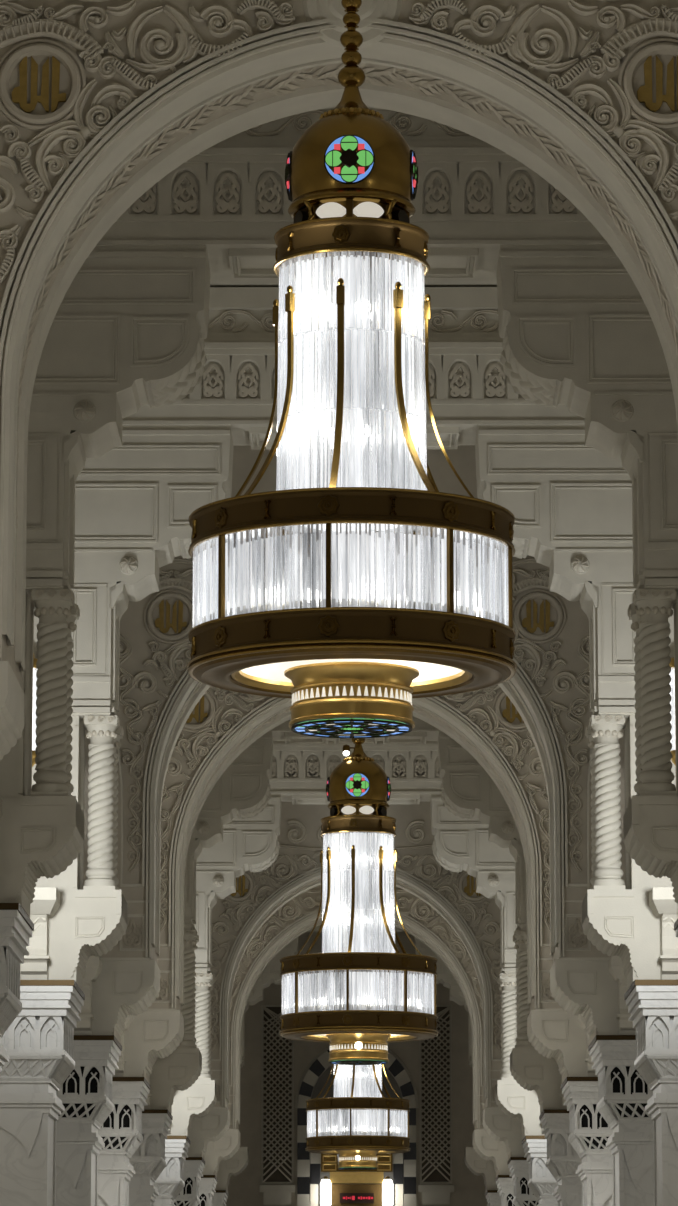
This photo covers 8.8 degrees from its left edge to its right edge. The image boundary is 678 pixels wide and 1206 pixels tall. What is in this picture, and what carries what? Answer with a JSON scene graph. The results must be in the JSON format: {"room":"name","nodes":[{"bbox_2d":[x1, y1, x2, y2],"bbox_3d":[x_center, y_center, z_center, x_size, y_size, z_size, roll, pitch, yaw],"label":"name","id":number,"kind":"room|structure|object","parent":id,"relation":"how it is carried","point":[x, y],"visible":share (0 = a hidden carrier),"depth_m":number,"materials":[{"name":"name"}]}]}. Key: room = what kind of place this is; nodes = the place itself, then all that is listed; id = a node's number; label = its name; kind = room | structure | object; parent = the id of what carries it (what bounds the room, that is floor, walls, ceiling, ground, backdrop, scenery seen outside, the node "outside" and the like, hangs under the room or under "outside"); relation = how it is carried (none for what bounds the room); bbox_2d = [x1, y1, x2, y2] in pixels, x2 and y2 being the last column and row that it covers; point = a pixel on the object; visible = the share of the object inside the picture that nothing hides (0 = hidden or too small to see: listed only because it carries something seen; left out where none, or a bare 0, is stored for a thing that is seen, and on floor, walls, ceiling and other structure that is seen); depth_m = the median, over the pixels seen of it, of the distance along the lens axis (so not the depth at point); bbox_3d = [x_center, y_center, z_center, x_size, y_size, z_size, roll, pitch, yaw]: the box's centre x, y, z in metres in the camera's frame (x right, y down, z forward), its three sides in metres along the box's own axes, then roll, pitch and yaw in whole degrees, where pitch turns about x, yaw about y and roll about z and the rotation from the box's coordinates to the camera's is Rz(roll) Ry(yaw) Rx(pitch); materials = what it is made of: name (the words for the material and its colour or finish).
{"room":"mosque","nodes":[
{"label":"mosque","id":0,"kind":"room"},
{"bbox_2d":[210,274,496,286],"bbox_3d":[0.189,-2.699,53.773,14.400,0.320,121.000,0,-10,0],"label":"ceiling","id":1,"kind":"structure","parent":0,"point":[481,280],"depth_m":48.22,"materials":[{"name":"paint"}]},
{"bbox_2d":[186,0,516,737],"bbox_3d":[0.084,-2.932,29.245,2.155,7.629,2.155,-6,-12,32],"label":"crystal chandelier","id":2,"kind":"object","parent":1,"relation":"hanging from","point":[349,621],"visible":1,"depth_m":28.43,"materials":[{"name":"white glass"}]},
{"bbox_2d":[305,1064,409,1169],"bbox_3d":[0.385,7.795,90.461,2.156,7.629,2.156,0,-10,0],"label":"crystal chandelier","id":3,"kind":"object","parent":1,"relation":"hanging from","point":[358,1123],"visible":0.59,"depth_m":89.29,"materials":[{"name":"white glass"}]},
{"bbox_2d":[279,738,438,1064],"bbox_3d":[0.265,2.436,59.877,2.140,7.629,2.140,0,-10,0],"label":"crystal chandelier","id":4,"kind":"object","parent":1,"relation":"hanging from","point":[358,995],"depth_m":59.06,"materials":[{"name":"glass"}]},
{"bbox_2d":[225,932,487,1205],"bbox_3d":[0.437,13.857,108.485,14.400,13.350,0.500,0,-10,0],"label":"wall","id":5,"kind":"structure","parent":0,"point":[243,1188],"depth_m":108.55,"materials":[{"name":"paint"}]},
{"bbox_2d":[259,1005,294,1204],"bbox_3d":[-1.514,12.354,108.453,0.880,4.900,0.140,0,-10,0],"label":"lattice panel","id":6,"kind":"object","parent":5,"relation":"attached to","point":[277,1058],"visible":0.94,"depth_m":108.42,"materials":[{"name":"paint"}]},
{"bbox_2d":[310,1152,402,1205],"bbox_3d":[0.437,16.900,107.891,2.280,7.150,0.420,0,-10,0],"label":"portal","id":7,"kind":"object","parent":5,"relation":"attached to","point":[342,1182],"visible":0.75,"depth_m":108.26,"materials":[{"name":"brown metal"}]},
{"bbox_2d":[320,1176,330,1205],"bbox_3d":[-0.324,14.463,107.972,0.260,0.780,0.350,0,-10,0],"label":"lamp","id":8,"kind":"object","parent":7,"relation":"attached to","point":[325,1186],"visible":1,"depth_m":107.84,"materials":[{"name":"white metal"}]},
{"bbox_2d":[336,1154,376,1171],"bbox_3d":[0.436,13.721,108.144,1.000,0.500,0.100,0,-10,0],"label":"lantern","id":9,"kind":"object","parent":7,"relation":"attached to","point":[337,1170],"visible":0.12,"depth_m":108.08,"materials":[{"name":"gold metal"}]},
{"bbox_2d":[340,1193,373,1202],"bbox_3d":[0.437,14.629,108.165,0.840,0.240,0.165,0,-10,0],"label":"led sign","id":10,"kind":"object","parent":7,"relation":"attached to","point":[344,1197],"visible":1,"depth_m":108.10,"materials":[{"name":"red plastic"}]},
{"bbox_2d":[382,1176,392,1205],"bbox_3d":[1.196,14.462,107.965,0.260,0.780,0.350,0,-10,0],"label":"lamp","id":11,"kind":"object","parent":7,"relation":"attached to","point":[387,1185],"visible":1,"depth_m":107.81,"materials":[{"name":"white glass"}]},
{"bbox_2d":[295,1046,418,1205],"bbox_3d":[0.436,13.059,108.331,3.060,4.650,0.120,0,-10,0],"label":"arch","id":12,"kind":"object","parent":5,"relation":"attached to","point":[394,1066],"visible":0.7,"depth_m":108.36,"materials":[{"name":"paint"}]},
{"bbox_2d":[418,1005,453,1204],"bbox_3d":[2.386,12.351,108.436,0.880,4.900,0.140,0,-10,0],"label":"lattice panel","id":13,"kind":"object","parent":5,"relation":"attached to","point":[435,1054],"visible":0.91,"depth_m":108.42,"materials":[{"name":"paint"}]},
{"bbox_2d":[311,1064,403,1205],"bbox_3d":[0.439,13.926,108.879,14.400,13.350,0.300,0,-10,0],"label":"wall","id":14,"kind":"structure","parent":0,"point":[322,1080],"depth_m":109.06,"materials":[{"name":"grey stone"}]},
{"bbox_3d":[0.189,10.785,51.410,14.400,0.300,121.000,0,-10,0],"label":"floor","id":15,"kind":"structure","parent":0,"visible":0},
{"bbox_2d":[0,903,33,1071],"bbox_3d":[-3.665,5.661,39.649,1.630,5.735,1.900,0,-10,0],"label":"pier","id":16,"kind":"object","parent":15,"relation":"on","point":[16,927],"visible":1,"depth_m":39.74,"materials":[{"name":"beige stone"}]},
{"bbox_2d":[0,107,677,917],"bbox_3d":[0.133,-0.983,40.406,8.800,7.615,1.900,0,-10,0],"label":"archway","id":17,"kind":"object","parent":16,"relation":"on","point":[129,331],"visible":0.58,"depth_m":40.38,"materials":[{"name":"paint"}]},
{"bbox_2d":[30,589,74,795],"bbox_3d":[-2.607,0.841,39.936,0.380,1.900,0.380,0,-10,0],"label":"twisted column","id":18,"kind":"structure","parent":17,"relation":"on","point":[52,606],"depth_m":39.84,"materials":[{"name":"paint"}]},
{"bbox_2d":[65,604,79,795],"bbox_3d":[-2.604,0.972,40.685,0.380,1.900,0.380,0,-10,0],"label":"twisted column","id":19,"kind":"structure","parent":17,"relation":"on","point":[75,611],"depth_m":40.65,"materials":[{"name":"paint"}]},
{"bbox_2d":[628,603,641,795],"bbox_3d":[2.876,0.968,40.661,0.380,1.900,0.380,0,-10,0],"label":"twisted column","id":20,"kind":"structure","parent":17,"relation":"on","point":[636,620],"depth_m":40.63,"materials":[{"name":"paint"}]},
{"bbox_2d":[633,589,676,795],"bbox_3d":[2.873,0.836,39.913,0.380,1.900,0.380,0,-10,0],"label":"twisted column","id":21,"kind":"structure","parent":17,"relation":"on","point":[654,610],"depth_m":39.82,"materials":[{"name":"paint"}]},
{"bbox_2d":[0,980,84,1205],"bbox_3d":[-3.631,7.002,47.303,1.630,5.735,1.900,0,-10,0],"label":"pier","id":22,"kind":"object","parent":15,"relation":"on","point":[38,1044],"visible":0.94,"depth_m":46.87,"materials":[{"name":"beige stone"}]},
{"bbox_2d":[20,287,677,989],"bbox_3d":[0.167,0.358,48.059,8.800,7.615,1.900,0,-10,0],"label":"crossbeam","id":23,"kind":"object","parent":22,"relation":"on","point":[570,502],"visible":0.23,"depth_m":47.99,"materials":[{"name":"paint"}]},
{"bbox_2d":[32,652,37,766],"bbox_3d":[-3.335,1.161,47.472,0.220,1.340,0.290,0,-10,0],"label":"wall sconce","id":24,"kind":"object","parent":23,"relation":"attached to","point":[34,736],"visible":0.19,"depth_m":47.36,"materials":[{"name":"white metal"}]},
{"bbox_2d":[83,715,119,889],"bbox_3d":[-2.574,2.182,47.589,0.380,1.900,0.380,0,-10,0],"label":"twisted column","id":25,"kind":"structure","parent":23,"relation":"on","point":[101,729],"depth_m":47.49,"materials":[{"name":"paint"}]},
{"bbox_2d":[112,726,123,889],"bbox_3d":[-2.570,2.313,48.338,0.380,1.900,0.380,0,-10,0],"label":"twisted column","id":26,"kind":"structure","parent":23,"relation":"on","point":[120,732],"depth_m":48.30,"materials":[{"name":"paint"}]},
{"bbox_2d":[585,725,595,888],"bbox_3d":[2.910,2.309,48.314,0.380,1.900,0.380,0,-10,0],"label":"twisted column","id":27,"kind":"structure","parent":23,"relation":"on","point":[588,730],"depth_m":48.29,"materials":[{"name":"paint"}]},
{"bbox_2d":[589,715,624,888],"bbox_3d":[2.906,2.177,47.566,0.380,1.900,0.380,0,-10,0],"label":"twisted column","id":28,"kind":"structure","parent":23,"relation":"on","point":[608,873],"depth_m":47.47,"materials":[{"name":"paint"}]},
{"bbox_2d":[669,658,675,765],"bbox_3d":[3.665,1.156,47.442,0.220,1.340,0.290,0,-10,0],"label":"wall sconce","id":29,"kind":"object","parent":23,"relation":"attached to","point":[672,684],"visible":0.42,"depth_m":47.35,"materials":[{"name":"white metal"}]},
{"bbox_2d":[55,1035,121,1205],"bbox_3d":[-3.597,8.343,54.956,1.630,5.735,1.900,0,-10,0],"label":"pier","id":30,"kind":"object","parent":15,"relation":"on","point":[85,1095],"visible":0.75,"depth_m":54.53,"materials":[{"name":"beige stone"}]},
{"bbox_2d":[74,445,635,1043],"bbox_3d":[0.202,1.744,55.969,8.800,7.615,2.420,0,-10,0],"label":"arch","id":31,"kind":"object","parent":30,"relation":"on","point":[549,689],"visible":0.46,"depth_m":55.40,"materials":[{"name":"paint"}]},
{"bbox_2d":[97,1077,149,1205],"bbox_3d":[-3.563,9.684,62.609,1.630,5.735,1.900,0,-10,0],"label":"pier","id":32,"kind":"object","parent":15,"relation":"on","point":[121,1132],"visible":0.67,"depth_m":62.18,"materials":[{"name":"beige stone"}]},
{"bbox_2d":[112,684,597,1082],"bbox_3d":[0.236,3.085,63.622,8.800,7.615,2.420,0,-10,0],"label":"arch","id":33,"kind":"object","parent":32,"relation":"on","point":[485,722],"visible":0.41,"depth_m":63.11,"materials":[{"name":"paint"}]},
{"bbox_2d":[129,1109,172,1205],"bbox_3d":[-3.529,11.025,70.263,1.630,5.735,1.900,0,-10,0],"label":"pier","id":34,"kind":"object","parent":15,"relation":"on","point":[148,1161],"visible":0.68,"depth_m":69.85,"materials":[{"name":"beige stone"}]},
{"bbox_2d":[144,716,566,1113],"bbox_3d":[0.269,4.381,71.019,8.800,7.615,1.900,0,-10,0],"label":"crossbeam","id":35,"kind":"object","parent":34,"relation":"on","point":[243,791],"visible":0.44,"depth_m":70.89,"materials":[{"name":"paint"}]},
{"bbox_2d":[177,930,196,1047],"bbox_3d":[-2.472,6.205,70.549,0.380,1.900,0.380,0,-10,0],"label":"twisted column","id":36,"kind":"structure","parent":35,"relation":"on","point":[187,1012],"depth_m":70.45,"materials":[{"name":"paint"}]},
{"bbox_2d":[193,935,198,1047],"bbox_3d":[-2.468,6.336,71.298,0.380,1.900,0.380,0,-10,0],"label":"twisted column","id":37,"kind":"structure","parent":35,"relation":"on","point":[197,936],"depth_m":71.28,"materials":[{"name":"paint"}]},
{"bbox_2d":[512,935,518,1047],"bbox_3d":[3.012,6.332,71.274,0.380,1.900,0.380,0,-10,0],"label":"twisted column","id":38,"kind":"structure","parent":35,"relation":"on","point":[516,946],"depth_m":71.26,"materials":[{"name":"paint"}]},
{"bbox_2d":[514,930,533,1047],"bbox_3d":[3.008,6.201,70.526,0.380,1.900,0.380,0,-10,0],"label":"twisted column","id":39,"kind":"structure","parent":35,"relation":"on","point":[520,935],"depth_m":70.41,"materials":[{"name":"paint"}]},
{"bbox_2d":[154,1136,190,1205],"bbox_3d":[-3.495,12.366,77.916,1.630,5.735,1.900,0,-10,0],"label":"pier","id":40,"kind":"object","parent":15,"relation":"on","point":[169,1184],"visible":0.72,"depth_m":77.50,"materials":[{"name":"white stone"}]},
{"bbox_2d":[167,741,544,1138],"bbox_3d":[0.303,5.722,78.672,8.800,7.615,1.900,0,-10,0],"label":"crossbeam","id":41,"kind":"object","parent":40,"relation":"on","point":[300,772],"visible":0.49,"depth_m":78.61,"materials":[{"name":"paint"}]},
{"bbox_2d":[194,973,212,1079],"bbox_3d":[-2.438,7.546,78.203,0.380,1.900,0.380,0,-10,0],"label":"twisted column","id":42,"kind":"structure","parent":41,"relation":"on","point":[203,980],"depth_m":78.13,"materials":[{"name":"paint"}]},
{"bbox_2d":[194,977,213,1079],"bbox_3d":[-2.434,7.677,78.951,0.380,1.900,0.380,0,-10,0],"label":"twisted column","id":43,"kind":"structure","parent":41,"relation":"on","point":[212,980],"depth_m":78.93,"materials":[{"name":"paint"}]},
{"bbox_2d":[498,977,502,1079],"bbox_3d":[3.046,7.673,78.928,0.380,1.900,0.380,0,-10,0],"label":"twisted column","id":44,"kind":"structure","parent":41,"relation":"on","point":[499,980],"depth_m":78.89,"materials":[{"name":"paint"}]},
{"bbox_2d":[499,973,516,1079],"bbox_3d":[3.042,7.542,78.179,0.380,1.900,0.380,0,-10,0],"label":"twisted column","id":45,"kind":"structure","parent":41,"relation":"on","point":[508,980],"depth_m":78.09,"materials":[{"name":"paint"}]},
{"bbox_2d":[174,1157,204,1205],"bbox_3d":[-3.461,13.707,85.569,1.630,5.735,1.900,0,-10,0],"label":"pier","id":46,"kind":"object","parent":15,"relation":"on","point":[193,1166],"visible":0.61,"depth_m":85.14,"materials":[{"name":"white stone"}]},
{"bbox_2d":[187,801,525,1159],"bbox_3d":[0.338,7.108,86.582,8.800,7.615,2.420,0,-10,0],"label":"arch","id":47,"kind":"object","parent":46,"relation":"on","point":[237,917],"visible":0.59,"depth_m":86.19,"materials":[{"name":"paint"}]},
{"bbox_2d":[198,1175,217,1205],"bbox_3d":[-3.427,15.048,93.223,1.630,5.735,1.900,0,-10,0],"label":"pier","id":48,"kind":"object","parent":15,"relation":"on","point":[207,1185],"visible":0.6,"depth_m":92.80,"materials":[{"name":"white stone"}]},
{"bbox_2d":[202,885,510,1176],"bbox_3d":[0.372,8.449,94.235,8.800,7.615,2.420,0,-10,0],"label":"arch","id":49,"kind":"object","parent":48,"relation":"on","point":[298,916],"visible":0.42,"depth_m":93.78,"materials":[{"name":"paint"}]},
{"bbox_2d":[212,1190,227,1205],"bbox_3d":[-3.393,16.389,100.876,1.630,5.735,1.900,0,-10,0],"label":"pier","id":50,"kind":"object","parent":15,"relation":"on","point":[219,1198],"visible":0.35,"depth_m":100.44,"materials":[{"name":"white stone"}]},
{"bbox_2d":[215,926,498,1191],"bbox_3d":[0.405,9.745,101.632,8.800,7.615,1.900,0,-10,0],"label":"crossbeam","id":51,"kind":"object","parent":50,"relation":"on","point":[235,1165],"visible":0.05,"depth_m":101.43,"materials":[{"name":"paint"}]},
{"bbox_2d":[485,1190,500,1205],"bbox_3d":[4.206,16.384,100.843,1.630,5.735,1.900,0,-10,0],"label":"pier","id":52,"kind":"object","parent":15,"relation":"on","point":[493,1198],"visible":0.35,"depth_m":100.42,"materials":[{"name":"white stone"}]},
{"bbox_2d":[495,1175,514,1205],"bbox_3d":[4.173,15.043,93.190,1.630,5.735,1.900,0,-10,0],"label":"pier","id":53,"kind":"object","parent":15,"relation":"on","point":[504,1183],"visible":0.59,"depth_m":92.78,"materials":[{"name":"white stone"}]},
{"bbox_2d":[507,1157,538,1205],"bbox_3d":[4.139,13.702,85.537,1.630,5.735,1.900,0,-10,0],"label":"pier","id":54,"kind":"object","parent":15,"relation":"on","point":[518,1167],"visible":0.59,"depth_m":85.12,"materials":[{"name":"white stone"}]},
{"bbox_2d":[522,1135,557,1205],"bbox_3d":[4.105,12.361,77.883,1.630,5.735,1.900,0,-10,0],"label":"pier","id":55,"kind":"object","parent":15,"relation":"on","point":[541,1183],"visible":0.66,"depth_m":77.48,"materials":[{"name":"beige stone"}]},
{"bbox_2d":[539,1109,581,1205],"bbox_3d":[4.071,11.019,70.230,1.630,5.735,1.900,0,-10,0],"label":"pier","id":56,"kind":"object","parent":15,"relation":"on","point":[563,1161],"visible":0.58,"depth_m":69.81,"materials":[{"name":"beige stone"}]},
{"bbox_2d":[561,1077,612,1205],"bbox_3d":[4.037,9.678,62.577,1.630,5.735,1.900,0,-10,0],"label":"pier","id":57,"kind":"object","parent":15,"relation":"on","point":[589,1133],"visible":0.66,"depth_m":62.15,"materials":[{"name":"beige stone"}]},
{"bbox_2d":[588,1035,653,1205],"bbox_3d":[4.003,8.337,54.923,1.630,5.735,1.900,0,-10,0],"label":"pier","id":58,"kind":"object","parent":15,"relation":"on","point":[623,1094],"visible":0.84,"depth_m":54.50,"materials":[{"name":"beige stone"}]},
{"bbox_2d":[624,980,677,1205],"bbox_3d":[3.969,6.996,47.270,1.630,5.735,1.900,0,-10,0],"label":"pier","id":59,"kind":"object","parent":15,"relation":"on","point":[652,1005],"visible":1,"depth_m":46.86,"materials":[{"name":"beige stone"}]},
{"bbox_2d":[674,919,677,936],"bbox_3d":[3.935,5.655,39.617,1.630,5.735,1.900,0,-10,0],"label":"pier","id":60,"kind":"object","parent":15,"relation":"on","point":[676,922],"visible":1,"depth_m":40.84,"materials":[{"name":"beige stone"}]},
{"bbox_3d":[-3.699,4.320,31.996,1.630,5.735,1.900,0,-10,0],"label":"pier","id":61,"kind":"object","parent":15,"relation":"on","visible":0},
{"bbox_2d":[0,0,677,760],"bbox_3d":[0.100,-2.280,33.009,8.800,7.615,2.420,0,-10,0],"label":"arch","id":62,"kind":"object","parent":61,"relation":"on","point":[101,100],"visible":1,"depth_m":32.72,"materials":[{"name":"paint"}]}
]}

